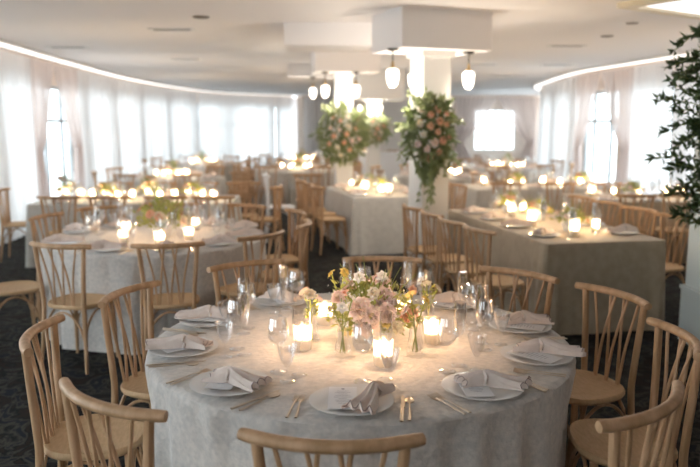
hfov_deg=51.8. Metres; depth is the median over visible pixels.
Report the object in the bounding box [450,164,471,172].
dining chair
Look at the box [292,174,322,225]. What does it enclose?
dining chair
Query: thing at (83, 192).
napkin
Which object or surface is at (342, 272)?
bud vase
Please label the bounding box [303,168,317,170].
napkin
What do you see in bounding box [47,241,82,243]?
dinner plate
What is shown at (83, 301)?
dining chair
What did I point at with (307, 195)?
dining chair
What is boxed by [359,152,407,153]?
countertop
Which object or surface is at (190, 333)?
spoon
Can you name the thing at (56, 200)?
napkin
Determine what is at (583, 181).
bowl
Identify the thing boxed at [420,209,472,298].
dining chair
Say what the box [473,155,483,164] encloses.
dining chair
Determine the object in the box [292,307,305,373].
champagne flute
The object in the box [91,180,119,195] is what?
flower arrangement
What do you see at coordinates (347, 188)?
napkin
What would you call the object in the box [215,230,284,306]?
dining chair
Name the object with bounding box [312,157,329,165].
dining chair
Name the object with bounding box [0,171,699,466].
floor
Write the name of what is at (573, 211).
flower arrangement
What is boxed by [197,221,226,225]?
dinner plate
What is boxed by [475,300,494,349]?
wine glass
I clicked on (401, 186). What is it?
napkin
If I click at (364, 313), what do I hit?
flower arrangement
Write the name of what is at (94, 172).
dining chair
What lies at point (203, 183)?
dining chair
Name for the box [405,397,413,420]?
spoon
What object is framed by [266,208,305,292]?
dining chair
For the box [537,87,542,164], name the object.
sheer curtain
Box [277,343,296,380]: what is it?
cocktail glass
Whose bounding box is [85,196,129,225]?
dining chair
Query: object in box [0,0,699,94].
ceiling
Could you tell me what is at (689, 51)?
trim
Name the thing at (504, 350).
dinner plate
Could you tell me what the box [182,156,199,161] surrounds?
dining chair
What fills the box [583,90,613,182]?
window
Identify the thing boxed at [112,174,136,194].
dining chair
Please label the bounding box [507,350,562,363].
menu card
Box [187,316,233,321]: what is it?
menu card
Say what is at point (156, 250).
dinner plate
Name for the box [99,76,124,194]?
sheer curtain
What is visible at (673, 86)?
window
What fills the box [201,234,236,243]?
napkin
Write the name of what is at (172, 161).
flower arrangement
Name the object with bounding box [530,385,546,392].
knife
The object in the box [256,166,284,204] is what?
dining chair
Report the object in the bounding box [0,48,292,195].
wall
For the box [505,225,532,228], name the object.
dinner plate
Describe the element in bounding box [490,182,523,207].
dining chair
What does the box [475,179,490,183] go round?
napkin
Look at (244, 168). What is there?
dining chair
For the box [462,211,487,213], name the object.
dinner plate
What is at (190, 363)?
spoon
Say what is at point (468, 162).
dining chair
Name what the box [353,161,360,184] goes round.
dining chair
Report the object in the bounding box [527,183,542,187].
napkin
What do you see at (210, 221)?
napkin
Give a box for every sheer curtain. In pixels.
[0,50,38,241]
[0,129,8,244]
[30,58,52,200]
[53,64,84,194]
[77,70,104,194]
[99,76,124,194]
[120,80,142,173]
[139,84,161,174]
[159,87,179,168]
[177,90,198,161]
[198,92,220,160]
[218,94,247,170]
[247,96,274,170]
[275,97,297,158]
[303,97,333,158]
[455,97,496,163]
[498,97,535,165]
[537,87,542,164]
[539,83,552,167]
[550,80,562,178]
[559,77,576,181]
[572,72,600,181]
[602,67,633,185]
[627,62,674,193]
[668,57,699,191]
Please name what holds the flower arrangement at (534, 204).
on the tablecloth at (634, 264)
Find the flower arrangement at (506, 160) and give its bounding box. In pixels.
[499,149,514,166]
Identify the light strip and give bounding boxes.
[0,42,288,95]
[534,53,690,95]
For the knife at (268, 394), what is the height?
0.007 m
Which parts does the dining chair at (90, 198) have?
post, rail, post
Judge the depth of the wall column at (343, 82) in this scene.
11.25 m
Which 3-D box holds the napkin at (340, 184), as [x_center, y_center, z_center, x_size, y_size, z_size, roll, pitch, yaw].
[-0.116,-0.728,10.783,0.312,0.072,0.119,-1,9,-5]
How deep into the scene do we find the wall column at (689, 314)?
5.59 m
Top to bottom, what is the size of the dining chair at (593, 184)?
0.906 m
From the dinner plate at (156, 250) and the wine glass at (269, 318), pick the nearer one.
the wine glass at (269, 318)
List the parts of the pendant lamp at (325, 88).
lamp shade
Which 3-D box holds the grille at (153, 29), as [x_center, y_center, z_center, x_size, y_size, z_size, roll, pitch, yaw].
[-2.160,-2.473,8.719,0.460,0.007,0.129,0,9,0]
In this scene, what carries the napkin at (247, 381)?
on the dinner plate at (196, 384)
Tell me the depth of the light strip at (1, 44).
13.69 m
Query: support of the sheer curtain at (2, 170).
on the floor
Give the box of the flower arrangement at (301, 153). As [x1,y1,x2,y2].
[296,149,306,159]
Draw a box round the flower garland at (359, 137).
[308,96,375,168]
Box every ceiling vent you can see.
[44,46,89,48]
[147,28,194,30]
[171,58,201,59]
[539,64,575,65]
[547,45,586,46]
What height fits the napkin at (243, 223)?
0.072 m
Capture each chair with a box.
[0,187,25,261]
[0,280,45,346]
[19,314,142,466]
[28,212,64,317]
[29,241,117,374]
[36,196,80,237]
[59,377,167,466]
[76,205,125,226]
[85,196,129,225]
[91,170,112,195]
[98,182,133,195]
[98,280,160,466]
[105,167,123,193]
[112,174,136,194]
[130,241,204,358]
[141,182,176,193]
[142,159,146,174]
[143,196,187,221]
[150,157,162,173]
[150,203,199,221]
[151,165,175,174]
[159,160,174,171]
[171,174,201,194]
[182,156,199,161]
[183,182,218,194]
[191,196,234,223]
[203,160,224,175]
[204,165,225,175]
[206,259,284,307]
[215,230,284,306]
[223,156,239,161]
[226,182,261,219]
[227,167,251,212]
[227,203,266,230]
[230,170,245,208]
[232,164,255,203]
[236,159,255,188]
[237,161,254,201]
[237,427,425,466]
[245,157,258,180]
[249,184,283,253]
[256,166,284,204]
[259,154,271,165]
[259,218,311,293]
[262,173,295,242]
[266,157,282,166]
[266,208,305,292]
[269,160,289,166]
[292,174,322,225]
[295,178,327,239]
[303,181,336,245]
[307,166,331,194]
[310,184,347,254]
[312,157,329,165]
[315,160,332,165]
[342,256,423,291]
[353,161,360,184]
[353,164,361,185]
[371,166,380,176]
[372,169,384,185]
[401,203,449,291]
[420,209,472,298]
[438,216,494,306]
[449,183,467,208]
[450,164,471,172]
[453,158,470,172]
[463,223,525,309]
[466,159,483,166]
[470,172,494,183]
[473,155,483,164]
[480,266,559,314]
[483,157,489,163]
[484,164,507,181]
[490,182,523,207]
[495,166,510,182]
[509,159,528,165]
[536,164,555,182]
[543,182,576,211]
[550,160,564,181]
[561,162,574,182]
[565,317,699,466]
[567,282,651,433]
[568,195,594,216]
[589,182,622,193]
[593,200,624,226]
[595,380,684,466]
[615,194,657,235]
[621,206,658,236]
[650,194,690,263]
[655,212,688,283]
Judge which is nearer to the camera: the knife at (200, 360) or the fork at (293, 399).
the fork at (293, 399)
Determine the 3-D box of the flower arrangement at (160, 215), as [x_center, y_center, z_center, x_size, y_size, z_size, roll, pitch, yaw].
[-1.593,-0.209,6.111,0.550,0.472,0.513,2,9,10]
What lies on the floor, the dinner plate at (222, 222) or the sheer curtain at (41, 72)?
the sheer curtain at (41, 72)
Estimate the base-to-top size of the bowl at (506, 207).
0.084 m
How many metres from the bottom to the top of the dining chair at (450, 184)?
0.906 m
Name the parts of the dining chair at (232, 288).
seat, post, rail, post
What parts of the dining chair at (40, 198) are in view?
post, seat, rail, post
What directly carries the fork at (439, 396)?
on the tablecloth at (529, 428)
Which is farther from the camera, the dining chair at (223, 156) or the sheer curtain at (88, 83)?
the dining chair at (223, 156)
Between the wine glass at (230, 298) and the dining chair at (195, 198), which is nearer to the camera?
the wine glass at (230, 298)
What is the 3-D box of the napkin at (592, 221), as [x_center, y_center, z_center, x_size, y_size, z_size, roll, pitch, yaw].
[2.284,-0.132,6.832,0.277,0.072,0.140,-8,12,-42]
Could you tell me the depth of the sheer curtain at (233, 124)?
25.68 m
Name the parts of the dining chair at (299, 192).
post, post, seat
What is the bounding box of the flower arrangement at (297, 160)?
[291,153,305,169]
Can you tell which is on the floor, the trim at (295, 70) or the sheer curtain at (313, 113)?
the sheer curtain at (313, 113)
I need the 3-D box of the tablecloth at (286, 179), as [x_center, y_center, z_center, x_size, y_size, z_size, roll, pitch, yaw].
[-1.102,-0.992,15.424,1.906,0.756,1.912,7,11,40]
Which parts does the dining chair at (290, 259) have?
seat, post, rail, post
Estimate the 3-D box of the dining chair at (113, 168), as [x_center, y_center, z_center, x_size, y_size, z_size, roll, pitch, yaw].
[-4.305,-0.787,13.598,0.464,0.906,0.516,4,9,22]
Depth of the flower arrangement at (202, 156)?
17.49 m
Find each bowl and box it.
[152,224,172,236]
[186,192,197,198]
[374,186,384,192]
[502,204,516,212]
[530,211,545,220]
[562,221,579,231]
[577,180,586,185]
[626,191,638,197]
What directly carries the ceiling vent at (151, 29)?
in the ceiling
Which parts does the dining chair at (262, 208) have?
post, rail, post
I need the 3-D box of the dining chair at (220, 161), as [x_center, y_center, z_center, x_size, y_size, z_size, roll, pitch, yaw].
[-3.136,-1.224,16.497,0.516,0.906,0.464,-4,9,-22]
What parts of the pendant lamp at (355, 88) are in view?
lamp shade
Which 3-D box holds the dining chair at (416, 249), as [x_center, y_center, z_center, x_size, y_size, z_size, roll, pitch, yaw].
[0.755,0.163,7.298,0.464,0.906,0.516,-2,9,-15]
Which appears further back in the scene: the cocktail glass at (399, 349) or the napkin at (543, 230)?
the napkin at (543, 230)
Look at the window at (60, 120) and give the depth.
14.02 m
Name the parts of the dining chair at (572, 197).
rail, post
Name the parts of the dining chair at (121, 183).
rail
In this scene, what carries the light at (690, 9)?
attached to the ceiling
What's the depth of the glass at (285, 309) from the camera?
3.67 m
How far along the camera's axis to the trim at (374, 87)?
14.77 m
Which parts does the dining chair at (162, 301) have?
post, rail, seat, post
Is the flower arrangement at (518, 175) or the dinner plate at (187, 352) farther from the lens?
the flower arrangement at (518, 175)
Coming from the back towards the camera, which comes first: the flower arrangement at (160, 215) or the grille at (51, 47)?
the grille at (51, 47)
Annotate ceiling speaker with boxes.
[192,15,209,18]
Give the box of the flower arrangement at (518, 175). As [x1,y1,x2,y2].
[505,171,527,185]
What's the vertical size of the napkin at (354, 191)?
0.072 m
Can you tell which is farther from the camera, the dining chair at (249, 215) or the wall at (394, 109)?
the wall at (394, 109)
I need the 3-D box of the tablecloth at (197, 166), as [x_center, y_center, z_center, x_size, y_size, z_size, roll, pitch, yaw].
[-3.601,-1.319,17.598,1.915,0.756,1.915,6,11,36]
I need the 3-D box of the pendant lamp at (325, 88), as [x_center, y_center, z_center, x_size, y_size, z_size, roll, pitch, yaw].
[-0.380,-2.277,11.034,0.133,0.385,0.131,0,9,0]
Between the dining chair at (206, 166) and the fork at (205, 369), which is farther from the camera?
the dining chair at (206, 166)
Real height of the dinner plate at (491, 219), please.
0.020 m
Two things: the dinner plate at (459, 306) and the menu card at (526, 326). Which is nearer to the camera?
the menu card at (526, 326)
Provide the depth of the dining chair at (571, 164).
15.33 m
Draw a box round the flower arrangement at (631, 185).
[617,179,645,197]
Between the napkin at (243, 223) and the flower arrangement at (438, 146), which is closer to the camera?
the napkin at (243, 223)
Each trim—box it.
[0,38,301,95]
[284,22,371,51]
[287,63,331,77]
[311,48,380,75]
[355,68,404,100]
[532,48,699,95]
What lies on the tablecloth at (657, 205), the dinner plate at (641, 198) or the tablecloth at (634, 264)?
the dinner plate at (641, 198)
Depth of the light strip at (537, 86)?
14.30 m
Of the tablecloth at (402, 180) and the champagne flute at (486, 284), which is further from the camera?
the tablecloth at (402, 180)
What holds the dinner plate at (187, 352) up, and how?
on the tablecloth at (529, 428)
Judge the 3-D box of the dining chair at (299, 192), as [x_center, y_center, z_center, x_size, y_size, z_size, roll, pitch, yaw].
[-0.587,-0.360,10.766,0.464,0.906,0.516,-3,9,-18]
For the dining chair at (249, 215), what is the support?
on the floor
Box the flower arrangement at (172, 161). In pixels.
[165,153,181,176]
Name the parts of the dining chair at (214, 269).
post, rail, post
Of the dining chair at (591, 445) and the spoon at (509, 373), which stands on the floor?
the dining chair at (591, 445)
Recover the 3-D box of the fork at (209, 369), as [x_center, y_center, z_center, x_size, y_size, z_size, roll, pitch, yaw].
[-0.594,0.539,2.700,0.023,0.008,0.193,7,11,38]
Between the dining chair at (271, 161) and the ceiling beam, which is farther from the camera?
the dining chair at (271, 161)
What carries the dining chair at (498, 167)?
on the floor
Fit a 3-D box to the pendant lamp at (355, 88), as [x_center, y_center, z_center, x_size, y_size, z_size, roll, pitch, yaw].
[0.090,-2.270,10.984,0.133,0.385,0.131,0,9,0]
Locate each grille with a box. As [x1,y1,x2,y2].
[51,47,83,47]
[153,29,189,29]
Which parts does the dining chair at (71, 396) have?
post, rail, post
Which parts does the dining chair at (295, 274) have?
seat, post, rail, post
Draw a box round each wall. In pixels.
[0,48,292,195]
[296,95,539,164]
[551,55,692,180]
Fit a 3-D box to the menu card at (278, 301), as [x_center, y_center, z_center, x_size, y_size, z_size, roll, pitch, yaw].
[-0.358,0.350,3.840,0.098,0.002,0.200,-3,9,-22]
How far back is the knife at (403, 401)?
2.40 m
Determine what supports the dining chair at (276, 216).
on the floor
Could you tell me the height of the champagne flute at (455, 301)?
0.260 m
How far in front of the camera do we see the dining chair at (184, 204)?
7.44 m
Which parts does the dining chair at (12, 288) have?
seat, leg, leg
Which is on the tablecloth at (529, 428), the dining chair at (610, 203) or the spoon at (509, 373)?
the spoon at (509, 373)
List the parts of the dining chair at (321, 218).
post, rail, post, seat, leg, leg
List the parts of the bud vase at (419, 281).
flower, stem, flower, stem, stem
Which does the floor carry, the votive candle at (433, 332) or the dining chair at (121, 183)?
the dining chair at (121, 183)
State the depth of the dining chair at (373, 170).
12.94 m
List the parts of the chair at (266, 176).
post, post, seat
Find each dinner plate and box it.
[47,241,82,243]
[63,230,95,233]
[88,247,126,252]
[103,223,134,227]
[148,248,183,251]
[149,336,218,356]
[179,313,239,327]
[189,199,211,202]
[189,368,268,395]
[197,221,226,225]
[205,242,235,246]
[228,235,254,238]
[255,297,309,306]
[309,384,393,415]
[425,298,479,309]
[441,372,523,400]
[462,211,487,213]
[482,217,508,220]
[488,317,551,333]
[500,344,573,365]
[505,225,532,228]
[527,231,561,237]
[580,222,604,225]
[596,198,618,200]
[604,230,638,234]
[641,198,661,200]
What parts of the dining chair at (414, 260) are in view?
post, rail, post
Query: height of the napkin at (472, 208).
0.072 m
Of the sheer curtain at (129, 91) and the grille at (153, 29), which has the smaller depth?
the grille at (153, 29)
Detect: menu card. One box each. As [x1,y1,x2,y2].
[161,348,188,352]
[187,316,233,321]
[204,370,246,389]
[273,299,296,303]
[327,387,356,408]
[434,303,457,306]
[458,383,494,396]
[498,321,544,330]
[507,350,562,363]
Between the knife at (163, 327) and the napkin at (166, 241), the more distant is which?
the napkin at (166, 241)
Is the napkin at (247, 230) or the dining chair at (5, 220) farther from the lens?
the dining chair at (5, 220)
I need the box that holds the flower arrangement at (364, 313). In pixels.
[322,258,420,340]
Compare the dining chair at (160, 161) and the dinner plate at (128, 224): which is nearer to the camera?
the dinner plate at (128, 224)
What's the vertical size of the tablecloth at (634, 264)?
0.756 m
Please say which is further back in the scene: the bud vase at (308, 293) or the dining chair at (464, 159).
the dining chair at (464, 159)
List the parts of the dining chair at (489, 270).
post, rail, post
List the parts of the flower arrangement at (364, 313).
flower, flower, flower, flower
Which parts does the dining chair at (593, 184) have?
rail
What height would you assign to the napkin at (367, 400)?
0.063 m
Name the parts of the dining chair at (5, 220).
post, rail, post, seat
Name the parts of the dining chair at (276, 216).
seat, post, rail, post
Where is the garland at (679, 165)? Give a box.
[643,23,699,228]
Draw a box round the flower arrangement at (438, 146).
[393,86,465,210]
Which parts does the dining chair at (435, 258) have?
post, rail, post, seat, leg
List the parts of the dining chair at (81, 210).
post, rail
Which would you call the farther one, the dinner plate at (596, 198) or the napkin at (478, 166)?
the napkin at (478, 166)
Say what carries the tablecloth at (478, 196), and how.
on the banquet table
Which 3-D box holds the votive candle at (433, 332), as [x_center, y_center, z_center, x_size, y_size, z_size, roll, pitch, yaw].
[0.360,0.422,3.128,0.080,0.112,0.080,0,9,0]
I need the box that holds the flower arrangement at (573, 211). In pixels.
[549,201,591,231]
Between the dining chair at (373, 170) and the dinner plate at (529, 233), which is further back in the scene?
the dining chair at (373, 170)
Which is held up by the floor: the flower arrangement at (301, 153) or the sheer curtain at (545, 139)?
the sheer curtain at (545, 139)
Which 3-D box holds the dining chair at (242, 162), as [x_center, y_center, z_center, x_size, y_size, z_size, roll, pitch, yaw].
[-2.205,-1.129,15.873,0.464,0.906,0.516,4,9,22]
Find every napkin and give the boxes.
[41,233,84,242]
[51,199,73,201]
[64,223,97,230]
[76,190,90,195]
[89,239,127,249]
[107,217,130,226]
[121,190,130,195]
[145,334,212,349]
[160,190,173,195]
[160,240,173,249]
[172,176,188,178]
[175,305,231,318]
[190,170,205,173]
[199,215,221,224]
[201,190,215,195]
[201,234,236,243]
[202,366,271,392]
[203,173,215,177]
[225,220,257,228]
[225,227,263,235]
[259,287,304,302]
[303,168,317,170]
[332,182,351,186]
[341,380,395,414]
[342,186,358,190]
[348,189,368,193]
[380,182,398,185]
[389,184,407,188]
[421,291,472,304]
[454,369,532,391]
[455,173,471,176]
[461,205,486,211]
[472,165,485,167]
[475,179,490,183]
[480,211,505,218]
[499,310,553,324]
[500,218,534,225]
[513,337,585,356]
[521,166,535,168]
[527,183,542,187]
[531,226,557,234]
[541,178,559,182]
[546,211,575,216]
[581,216,600,224]
[585,188,601,193]
[600,194,615,199]
[607,223,638,232]
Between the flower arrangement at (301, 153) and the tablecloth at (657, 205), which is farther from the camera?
the flower arrangement at (301, 153)
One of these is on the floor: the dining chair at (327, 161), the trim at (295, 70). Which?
the dining chair at (327, 161)
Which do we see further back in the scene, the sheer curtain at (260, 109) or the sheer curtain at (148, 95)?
the sheer curtain at (260, 109)
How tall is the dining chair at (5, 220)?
0.906 m
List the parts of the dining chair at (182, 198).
rail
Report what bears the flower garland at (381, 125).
attached to the wall column at (373, 153)
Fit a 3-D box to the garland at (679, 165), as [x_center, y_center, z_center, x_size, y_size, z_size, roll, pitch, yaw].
[2.279,-0.674,4.785,0.628,1.470,0.503,4,9,23]
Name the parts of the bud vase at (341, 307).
stem, flower, stem, stem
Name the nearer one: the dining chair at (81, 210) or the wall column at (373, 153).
the dining chair at (81, 210)
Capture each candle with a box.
[296,327,308,341]
[319,305,330,317]
[376,342,389,357]
[426,322,438,335]
[509,207,514,215]
[570,224,577,235]
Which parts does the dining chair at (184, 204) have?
rail, post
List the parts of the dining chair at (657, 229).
post, seat, rail, leg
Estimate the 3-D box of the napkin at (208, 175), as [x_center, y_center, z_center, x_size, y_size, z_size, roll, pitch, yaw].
[-2.505,-1.034,12.812,0.140,0.072,0.277,6,10,33]
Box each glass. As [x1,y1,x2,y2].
[215,320,232,356]
[218,301,233,333]
[226,298,245,347]
[238,282,255,327]
[267,318,288,370]
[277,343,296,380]
[281,286,293,310]
[352,325,373,380]
[380,349,399,385]
[416,271,431,312]
[437,316,458,371]
[465,283,482,328]
[468,334,486,369]
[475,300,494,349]
[493,311,510,344]
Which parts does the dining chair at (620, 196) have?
rail, post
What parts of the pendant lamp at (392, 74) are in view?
lamp shade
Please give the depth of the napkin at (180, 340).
2.98 m
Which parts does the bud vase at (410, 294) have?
flower, stem, stem, stem, flower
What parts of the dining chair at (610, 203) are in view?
post, rail, post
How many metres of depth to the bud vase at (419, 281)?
3.30 m
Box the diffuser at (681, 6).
[646,0,699,13]
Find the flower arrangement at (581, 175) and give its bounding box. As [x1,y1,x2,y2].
[573,169,591,185]
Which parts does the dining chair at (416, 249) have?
post, rail, post, seat, leg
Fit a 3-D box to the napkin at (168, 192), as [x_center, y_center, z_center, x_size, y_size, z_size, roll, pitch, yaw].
[-2.435,-0.543,9.560,0.119,0.072,0.312,2,9,12]
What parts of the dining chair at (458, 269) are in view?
post, rail, post, seat, leg, leg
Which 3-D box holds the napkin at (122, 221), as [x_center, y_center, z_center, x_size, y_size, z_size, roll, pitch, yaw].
[-2.168,-0.117,6.727,0.119,0.072,0.312,1,9,8]
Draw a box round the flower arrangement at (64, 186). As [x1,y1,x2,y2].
[52,170,78,195]
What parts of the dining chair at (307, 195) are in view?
post, rail, seat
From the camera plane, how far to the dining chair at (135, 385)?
3.51 m
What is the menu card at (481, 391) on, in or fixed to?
on the dinner plate at (448, 383)
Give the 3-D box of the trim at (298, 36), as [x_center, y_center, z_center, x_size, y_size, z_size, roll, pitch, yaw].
[-0.270,-2.331,8.589,1.000,0.250,0.800,0,9,-3]
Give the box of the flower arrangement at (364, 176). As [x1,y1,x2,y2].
[356,170,375,187]
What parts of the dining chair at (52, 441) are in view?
post, rail, post, seat, leg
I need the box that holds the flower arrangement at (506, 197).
[492,189,525,212]
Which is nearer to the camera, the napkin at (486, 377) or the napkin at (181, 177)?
the napkin at (486, 377)
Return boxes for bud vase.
[298,287,323,342]
[328,267,348,320]
[328,294,355,356]
[401,290,429,354]
[417,276,441,331]
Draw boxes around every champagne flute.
[237,277,249,333]
[237,293,250,353]
[278,264,289,315]
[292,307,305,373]
[379,310,393,380]
[451,301,466,364]
[456,274,467,324]
[474,284,488,343]
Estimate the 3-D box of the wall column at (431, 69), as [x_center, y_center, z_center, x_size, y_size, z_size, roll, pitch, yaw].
[0.850,-0.698,7.783,0.380,2.460,0.380,-3,9,-22]
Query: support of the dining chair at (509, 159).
on the floor
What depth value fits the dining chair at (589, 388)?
3.46 m
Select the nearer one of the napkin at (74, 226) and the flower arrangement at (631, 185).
the napkin at (74, 226)
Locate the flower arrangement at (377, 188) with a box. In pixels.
[367,176,390,192]
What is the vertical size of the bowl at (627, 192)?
0.084 m
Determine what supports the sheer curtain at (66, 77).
on the floor
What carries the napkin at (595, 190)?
on the dinner plate
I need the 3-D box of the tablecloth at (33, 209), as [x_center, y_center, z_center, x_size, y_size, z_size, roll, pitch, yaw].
[-2.673,-0.059,9.233,2.566,0.756,1.190,0,9,-3]
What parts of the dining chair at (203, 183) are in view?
rail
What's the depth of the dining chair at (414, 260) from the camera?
4.40 m
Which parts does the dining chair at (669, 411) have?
post, rail, post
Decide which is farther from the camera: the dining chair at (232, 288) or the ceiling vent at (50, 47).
the ceiling vent at (50, 47)
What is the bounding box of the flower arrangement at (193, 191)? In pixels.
[179,180,203,198]
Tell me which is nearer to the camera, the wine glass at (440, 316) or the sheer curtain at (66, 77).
the wine glass at (440, 316)
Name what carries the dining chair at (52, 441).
on the floor
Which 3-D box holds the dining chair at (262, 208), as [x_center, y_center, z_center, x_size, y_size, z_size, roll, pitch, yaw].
[-1.116,0.171,7.241,0.516,0.906,0.464,5,10,30]
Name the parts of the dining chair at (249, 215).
rail, seat, post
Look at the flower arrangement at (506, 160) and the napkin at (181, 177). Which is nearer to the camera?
the napkin at (181, 177)
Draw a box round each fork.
[166,368,208,383]
[170,369,210,384]
[285,394,299,417]
[294,394,304,417]
[428,394,465,414]
[432,392,470,412]
[513,370,565,376]
[514,367,565,374]
[523,337,564,338]
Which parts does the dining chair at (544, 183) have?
post, rail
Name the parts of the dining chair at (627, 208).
post, rail, post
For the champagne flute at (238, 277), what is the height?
0.260 m
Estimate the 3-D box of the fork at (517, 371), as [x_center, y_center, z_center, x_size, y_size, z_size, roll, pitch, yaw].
[0.720,0.533,2.739,0.193,0.008,0.023,3,9,18]
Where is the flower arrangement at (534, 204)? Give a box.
[522,195,554,220]
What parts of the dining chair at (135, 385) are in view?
post, rail, seat, post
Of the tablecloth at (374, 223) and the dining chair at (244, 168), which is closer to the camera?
the tablecloth at (374, 223)
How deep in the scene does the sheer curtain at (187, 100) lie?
22.80 m
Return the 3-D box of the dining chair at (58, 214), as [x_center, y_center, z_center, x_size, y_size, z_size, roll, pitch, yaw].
[-2.580,0.281,6.511,0.464,0.906,0.516,2,9,12]
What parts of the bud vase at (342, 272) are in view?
flower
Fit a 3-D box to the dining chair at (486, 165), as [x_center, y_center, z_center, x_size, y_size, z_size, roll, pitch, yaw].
[3.047,-0.985,14.911,0.516,0.906,0.464,4,9,22]
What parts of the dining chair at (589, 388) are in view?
leg, post, seat, rail, post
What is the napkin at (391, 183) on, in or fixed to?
on the dinner plate
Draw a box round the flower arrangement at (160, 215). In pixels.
[131,183,192,236]
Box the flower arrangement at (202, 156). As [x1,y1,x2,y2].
[196,146,208,163]
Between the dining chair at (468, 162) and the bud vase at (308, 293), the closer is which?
the bud vase at (308, 293)
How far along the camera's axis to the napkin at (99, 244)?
5.41 m
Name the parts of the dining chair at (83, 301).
post, rail, leg, seat, post, leg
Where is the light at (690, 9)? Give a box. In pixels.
[617,0,699,19]
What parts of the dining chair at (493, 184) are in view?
post, rail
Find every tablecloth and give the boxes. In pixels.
[25,195,241,267]
[40,222,265,354]
[121,174,226,195]
[145,292,575,466]
[163,162,240,190]
[254,167,334,208]
[266,159,333,166]
[323,186,407,255]
[393,173,490,209]
[448,208,665,335]
[453,162,470,172]
[456,183,631,209]
[465,166,550,182]
[559,194,690,262]
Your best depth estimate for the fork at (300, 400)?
2.43 m
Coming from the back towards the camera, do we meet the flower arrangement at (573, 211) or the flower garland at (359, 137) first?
the flower garland at (359, 137)
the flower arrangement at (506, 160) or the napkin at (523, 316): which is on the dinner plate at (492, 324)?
the napkin at (523, 316)
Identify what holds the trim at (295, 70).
attached to the ceiling
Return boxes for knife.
[146,360,205,365]
[163,327,205,332]
[230,389,280,409]
[399,395,405,421]
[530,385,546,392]
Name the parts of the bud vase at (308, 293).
stem, stem, stem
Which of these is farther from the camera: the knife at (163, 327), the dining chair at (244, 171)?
the dining chair at (244, 171)
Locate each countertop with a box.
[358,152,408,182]
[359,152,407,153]
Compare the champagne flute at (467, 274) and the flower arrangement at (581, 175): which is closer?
the champagne flute at (467, 274)
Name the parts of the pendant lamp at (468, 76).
lamp shade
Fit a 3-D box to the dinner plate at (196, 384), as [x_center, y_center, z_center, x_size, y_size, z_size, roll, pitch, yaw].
[-0.436,0.546,2.616,0.290,0.020,0.290,7,11,38]
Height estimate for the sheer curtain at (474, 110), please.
2.745 m
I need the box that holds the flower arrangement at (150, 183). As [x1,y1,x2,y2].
[135,166,159,195]
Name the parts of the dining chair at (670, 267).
post, rail, seat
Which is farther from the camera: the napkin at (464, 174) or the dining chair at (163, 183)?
the napkin at (464, 174)
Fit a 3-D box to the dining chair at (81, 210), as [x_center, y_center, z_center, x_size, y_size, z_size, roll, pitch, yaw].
[-2.354,0.195,7.083,0.516,0.906,0.464,-7,11,-39]
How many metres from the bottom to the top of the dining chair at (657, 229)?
0.906 m
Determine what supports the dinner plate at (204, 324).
on the tablecloth at (529, 428)
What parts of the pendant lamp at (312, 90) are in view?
lamp shade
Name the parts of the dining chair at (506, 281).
post, rail, post, seat, leg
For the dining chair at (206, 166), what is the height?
0.906 m
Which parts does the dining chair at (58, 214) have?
post, rail, post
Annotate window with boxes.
[44,86,73,195]
[474,110,514,150]
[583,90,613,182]
[667,86,674,192]
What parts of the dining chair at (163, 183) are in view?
rail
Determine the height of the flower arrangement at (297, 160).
0.443 m
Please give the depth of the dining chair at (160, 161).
16.33 m
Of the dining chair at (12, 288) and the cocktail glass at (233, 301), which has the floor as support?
the dining chair at (12, 288)
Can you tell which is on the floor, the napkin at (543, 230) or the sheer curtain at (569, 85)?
the sheer curtain at (569, 85)
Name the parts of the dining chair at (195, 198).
post, rail, post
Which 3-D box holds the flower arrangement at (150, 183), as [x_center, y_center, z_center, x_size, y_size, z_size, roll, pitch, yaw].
[-2.568,-0.655,9.166,0.343,0.443,0.330,-7,11,-37]
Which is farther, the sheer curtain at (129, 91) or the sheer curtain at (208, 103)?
the sheer curtain at (208, 103)
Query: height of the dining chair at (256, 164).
0.906 m
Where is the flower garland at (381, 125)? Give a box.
[360,109,394,147]
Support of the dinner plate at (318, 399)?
on the tablecloth at (529, 428)
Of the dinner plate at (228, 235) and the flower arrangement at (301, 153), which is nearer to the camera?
the dinner plate at (228, 235)
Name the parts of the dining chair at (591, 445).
leg, leg, seat, post, rail, post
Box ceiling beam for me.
[372,6,492,56]
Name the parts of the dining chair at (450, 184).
post, rail, post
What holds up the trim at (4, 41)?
attached to the wall at (54, 81)
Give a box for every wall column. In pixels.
[332,73,354,184]
[365,100,381,177]
[405,50,454,284]
[678,87,699,344]
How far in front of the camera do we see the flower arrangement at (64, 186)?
9.09 m
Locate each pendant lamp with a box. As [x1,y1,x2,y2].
[309,77,316,97]
[321,72,328,97]
[352,72,359,96]
[386,48,398,86]
[462,51,474,88]
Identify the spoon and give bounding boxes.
[148,362,198,367]
[162,329,197,334]
[239,392,279,410]
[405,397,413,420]
[509,373,548,390]
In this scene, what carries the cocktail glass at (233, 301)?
on the tablecloth at (529, 428)
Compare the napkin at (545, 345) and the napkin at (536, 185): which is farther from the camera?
the napkin at (536, 185)
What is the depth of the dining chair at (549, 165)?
14.69 m
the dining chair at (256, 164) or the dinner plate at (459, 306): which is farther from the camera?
the dining chair at (256, 164)

